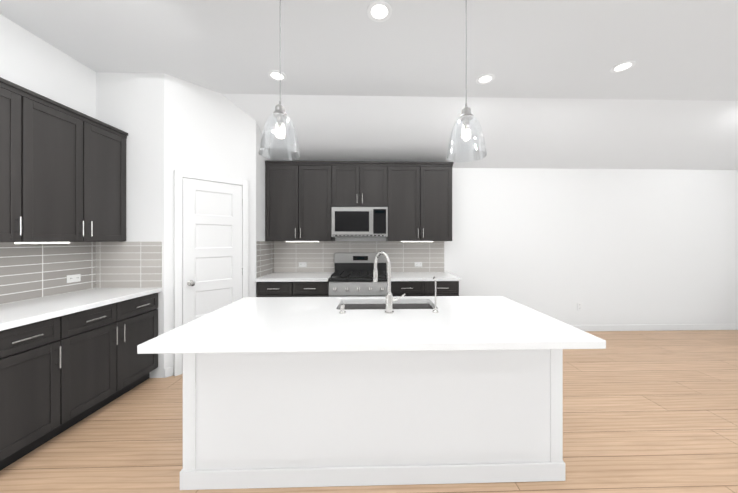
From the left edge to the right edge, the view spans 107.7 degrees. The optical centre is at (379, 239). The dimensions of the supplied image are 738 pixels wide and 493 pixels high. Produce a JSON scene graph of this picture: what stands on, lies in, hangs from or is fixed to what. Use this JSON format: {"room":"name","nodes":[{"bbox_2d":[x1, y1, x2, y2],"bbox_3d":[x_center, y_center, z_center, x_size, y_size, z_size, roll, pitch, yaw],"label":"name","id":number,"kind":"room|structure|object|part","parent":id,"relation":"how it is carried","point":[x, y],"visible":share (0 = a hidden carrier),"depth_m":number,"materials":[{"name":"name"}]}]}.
{"room":"kitchen","nodes":[
{"label":"kitchen","id":0,"kind":"room"},
{"bbox_2d":[0,14,95,302],"bbox_3d":[-2.845,-0.272,-0.010,0.120,3.340,5.448,0,0,-2],"label":"wall","id":1,"kind":"structure","parent":0,"point":[32,62],"depth_m":2.29,"materials":[{"name":"white paint"}]},
{"bbox_2d":[0,77,35,243],"bbox_3d":[-2.675,-0.532,1.700,0.304,1.098,0.526,0,0,-2],"label":"upper cabinet","id":2,"kind":"object","parent":1,"relation":"attached to","point":[17,103],"depth_m":1.88,"materials":[{"name":"black wood"}]},
{"bbox_2d":[0,242,161,304],"bbox_3d":[-2.513,0.251,2.081,0.651,0.465,1.281,0,0,-2],"label":"backsplash","id":3,"kind":"structure","parent":1,"relation":"attached to","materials":[{"name":"tile"}]},
{"bbox_2d":[67,274,80,282],"bbox_3d":[-2.835,0.359,2.500,0.008,0.070,0.115,0,0,-2],"label":"electrical outlet","id":4,"kind":"object","parent":3,"relation":"attached to","point":[74,278],"visible":1,"depth_m":2.49,"materials":[{"name":"white plastic"}]},
{"bbox_2d":[36,93,127,243],"bbox_3d":[-2.691,-0.531,2.280,0.304,1.098,0.873,0,0,-2],"label":"upper cabinet","id":5,"kind":"object","parent":1,"relation":"attached to","point":[62,173],"depth_m":2.26,"materials":[{"name":"black wood"}]},
{"bbox_2d":[96,72,270,377],"bbox_3d":[-2.276,-0.269,3.420,1.440,3.340,1.379,0,0,-2],"label":"wall","id":6,"kind":"structure","parent":0,"point":[169,124],"depth_m":2.76,"materials":[{"name":"white paint"}]},
{"bbox_2d":[164,366,172,377],"bbox_3d":[-1.864,1.353,3.059,0.014,0.095,0.909,0,0,43],"label":"baseboard","id":7,"kind":"structure","parent":6,"relation":"attached to","point":[168,371],"depth_m":2.75,"materials":[{"name":"white paint"}]},
{"bbox_2d":[174,170,247,375],"bbox_3d":[-1.862,0.339,3.036,0.542,2.122,0.542,0,0,-2],"label":"pantry door","id":8,"kind":"structure","parent":6,"relation":"in","point":[210,243],"depth_m":2.98,"materials":[{"name":"white paint"}]},
{"bbox_2d":[0,330,737,492],"bbox_3d":[1.622,1.439,0.761,9.152,0.080,6.957,0,0,-2],"label":"floor","id":9,"kind":"structure","parent":0,"point":[650,411],"depth_m":1.93,"materials":[{"name":"brown wood"}]},
{"bbox_2d":[0,314,75,470],"bbox_3d":[-2.517,0.962,1.687,0.619,0.874,0.474,0,0,-2],"label":"base cabinet","id":10,"kind":"object","parent":9,"relation":"on","point":[70,357],"depth_m":1.74,"materials":[{"name":"black wood"}]},
{"bbox_2d":[0,286,161,329],"bbox_3d":[-2.513,0.505,2.080,0.649,0.041,1.280,0,0,-2],"label":"countertop","id":11,"kind":"structure","parent":10,"relation":"on","point":[14,314],"depth_m":2.05,"materials":[{"name":"white stone"}]},
{"bbox_2d":[76,294,157,422],"bbox_3d":[-2.533,0.962,2.263,0.619,0.874,0.914,0,0,-2],"label":"base cabinet","id":12,"kind":"object","parent":9,"relation":"on","point":[109,365],"depth_m":2.24,"materials":[{"name":"black wood"}]},
{"bbox_2d":[255,281,328,296],"bbox_3d":[-1.108,0.963,3.708,0.904,0.874,0.617,0,0,-2],"label":"base cabinet","id":13,"kind":"object","parent":9,"relation":"on","point":[263,288],"depth_m":3.40,"materials":[{"name":"black wood"}]},
{"bbox_2d":[255,273,332,280],"bbox_3d":[-1.107,0.506,3.693,0.904,0.041,0.647,0,0,-2],"label":"countertop","id":14,"kind":"structure","parent":13,"relation":"on","point":[270,276],"depth_m":3.47,"materials":[{"name":"white stone"}]},
{"bbox_2d":[328,253,386,296],"bbox_3d":[-0.267,0.796,3.676,0.760,1.210,0.681,0,0,-2],"label":"range","id":15,"kind":"object","parent":9,"relation":"on","point":[352,275],"visible":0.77,"depth_m":3.46,"materials":[{"name":"silver metal"}]},
{"bbox_2d":[180,351,564,489],"bbox_3d":[-0.027,0.962,1.899,2.198,0.875,0.737,0,0,-2],"label":"kitchen island","id":16,"kind":"object","parent":9,"relation":"on","point":[288,392],"depth_m":1.54,"materials":[{"name":"white paint"}]},
{"bbox_2d":[137,296,605,354],"bbox_3d":[-0.024,0.504,1.783,2.204,0.040,1.040,0,0,-2],"label":"island countertop","id":17,"kind":"structure","parent":16,"relation":"on","point":[249,325],"depth_m":1.47,"materials":[{"name":"white stone"}]},
{"bbox_2d":[341,303,428,306],"bbox_3d":[0.054,0.632,2.045,0.744,0.239,0.359,0,0,-2],"label":"sink","id":18,"kind":"object","parent":17,"relation":"in","point":[342,304],"depth_m":2.15,"materials":[{"name":"grey metal"}]},
{"bbox_2d":[373,251,404,314],"bbox_3d":[0.064,0.281,1.871,0.215,0.407,0.215,0,0,-2],"label":"faucet","id":19,"kind":"object","parent":17,"relation":"on","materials":[{"name":"silver metal"}]},
{"bbox_2d":[433,277,440,310],"bbox_3d":[0.376,0.368,1.823,0.040,0.233,0.083,0,0,-2],"label":"faucet","id":20,"kind":"object","parent":17,"relation":"on","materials":[{"name":"silver metal"}]},
{"bbox_2d":[391,281,458,295],"bbox_3d":[0.568,0.963,3.752,0.901,0.874,0.617,0,0,-2],"label":"base cabinet","id":21,"kind":"object","parent":9,"relation":"on","point":[398,288],"depth_m":3.45,"materials":[{"name":"black wood"}]},
{"bbox_2d":[391,273,461,280],"bbox_3d":[0.579,0.506,3.738,0.921,0.041,0.647,0,0,-2],"label":"countertop","id":22,"kind":"structure","parent":21,"relation":"on","point":[394,276],"depth_m":3.47,"materials":[{"name":"white stone"}]},
{"bbox_2d":[0,0,737,169],"bbox_3d":[1.623,-1.541,0.739,9.092,0.900,6.947,0,0,-2],"label":"ceiling","id":23,"kind":"structure","parent":0,"point":[358,84],"depth_m":2.66,"materials":[{"name":"white paint"}]},
{"bbox_2d":[268,70,286,80],"bbox_3d":[-1.051,-1.685,2.773,0.184,0.009,0.184,0,0,-2],"label":"recessed light","id":24,"kind":"object","parent":23,"relation":"in","point":[274,75],"visible":0.96,"depth_m":2.76,"materials":[{"name":"white paint"}]},
{"bbox_2d":[258,0,300,160],"bbox_3d":[-0.628,-1.113,1.706,0.251,1.156,0.251,0,0,-2],"label":"pendant light","id":25,"kind":"object","parent":23,"relation":"hanging from","point":[279,114],"visible":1,"depth_m":1.68,"materials":[{"name":"clear glass"}]},
{"bbox_3d":[-0.628,-0.662,1.705,0.251,0.255,0.251,0,0,-2],"label":"lamp shade","id":26,"kind":"part","parent":25,"relation":"part of","materials":[{"name":"clear glass"}]},
{"bbox_2d":[367,0,391,21],"bbox_3d":[0.001,-1.686,1.993,0.184,0.009,0.184,0,0,-2],"label":"recessed light","id":27,"kind":"object","parent":23,"relation":"in","point":[379,11],"visible":1,"depth_m":1.99,"materials":[{"name":"white paint"}]},
{"bbox_2d":[446,0,486,161],"bbox_3d":[0.560,-1.113,1.737,0.251,1.156,0.251,0,0,-2],"label":"pendant light","id":28,"kind":"object","parent":23,"relation":"hanging from","point":[466,116],"visible":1,"depth_m":1.71,"materials":[{"name":"clear glass"}]},
{"bbox_3d":[0.560,-0.662,1.737,0.251,0.255,0.251,0,0,-2],"label":"lamp shade","id":29,"kind":"part","parent":28,"relation":"part of","materials":[{"name":"clear glass"}]},
{"bbox_2d":[476,74,494,84],"bbox_3d":[1.113,-1.685,2.830,0.184,0.009,0.184,0,0,-2],"label":"recessed light","id":30,"kind":"object","parent":23,"relation":"in","point":[483,79],"visible":1,"depth_m":2.83,"materials":[{"name":"white paint"}]},
{"bbox_2d":[610,60,635,72],"bbox_3d":[2.377,-1.685,2.628,0.184,0.009,0.184,0,0,-2],"label":"recessed light","id":31,"kind":"object","parent":23,"relation":"in","point":[623,66],"visible":1,"depth_m":2.62,"materials":[{"name":"white paint"}]},
{"bbox_2d":[335,168,737,324],"bbox_3d":[2.252,-0.269,4.169,7.652,3.340,0.120,0,0,-2],"label":"wall","id":32,"kind":"structure","parent":0,"point":[627,246],"depth_m":4.14,"materials":[{"name":"white paint"}]},
{"bbox_2d":[265,161,336,240],"bbox_3d":[-1.080,-0.530,3.852,0.968,1.098,0.332,0,0,-2],"label":"upper cabinet","id":33,"kind":"object","parent":32,"relation":"attached to","point":[302,198],"depth_m":3.69,"materials":[{"name":"black wood"}]},
{"bbox_2d":[256,241,443,277],"bbox_3d":[-0.286,0.252,3.739,2.550,0.465,0.600,0,0,-2],"label":"backsplash","id":34,"kind":"structure","parent":32,"relation":"attached to","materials":[{"name":"tile"}]},
{"bbox_2d":[299,262,306,266],"bbox_3d":[-1.138,0.368,4.002,0.115,0.070,0.008,0,0,-2],"label":"electrical outlet","id":35,"kind":"object","parent":34,"relation":"attached to","point":[302,264],"visible":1,"depth_m":4.00,"materials":[{"name":"white plastic"}]},
{"bbox_2d":[415,262,421,266],"bbox_3d":[0.587,0.368,4.048,0.115,0.070,0.008,0,0,-2],"label":"electrical outlet","id":36,"kind":"object","parent":34,"relation":"attached to","point":[418,264],"visible":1,"depth_m":4.05,"materials":[{"name":"white plastic"}]},
{"bbox_2d":[337,161,388,208],"bbox_3d":[-0.272,-0.766,3.874,0.768,0.627,0.332,0,0,-2],"label":"upper cabinet","id":37,"kind":"object","parent":32,"relation":"attached to","point":[359,183],"depth_m":3.71,"materials":[{"name":"black wood"}]},
{"bbox_2d":[331,207,387,236],"bbox_3d":[-0.271,-0.241,3.819,0.760,0.410,0.441,0,0,-2],"label":"microwave","id":38,"kind":"object","parent":37,"relation":"attached to","point":[359,221],"visible":1,"depth_m":3.64,"materials":[{"name":"silver metal"}]},
{"bbox_2d":[386,161,452,240],"bbox_3d":[0.533,-0.530,3.895,0.964,1.098,0.332,0,0,-2],"label":"upper cabinet","id":39,"kind":"object","parent":32,"relation":"attached to","point":[420,193],"depth_m":3.73,"materials":[{"name":"black wood"}]},
{"bbox_2d":[577,303,581,309],"bbox_3d":[3.070,1.024,4.124,0.070,0.115,0.008,0,0,-2],"label":"outlet","id":40,"kind":"object","parent":32,"relation":"attached to","point":[579,306],"visible":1,"depth_m":4.12,"materials":[{"name":"white plastic"}]},
{"bbox_2d":[571,324,737,330],"bbox_3d":[3.500,1.354,4.134,4.920,0.095,0.014,0,0,-2],"label":"baseboard","id":41,"kind":"structure","parent":32,"relation":"attached to","point":[658,327],"depth_m":4.15,"materials":[{"name":"white paint"}]}
]}

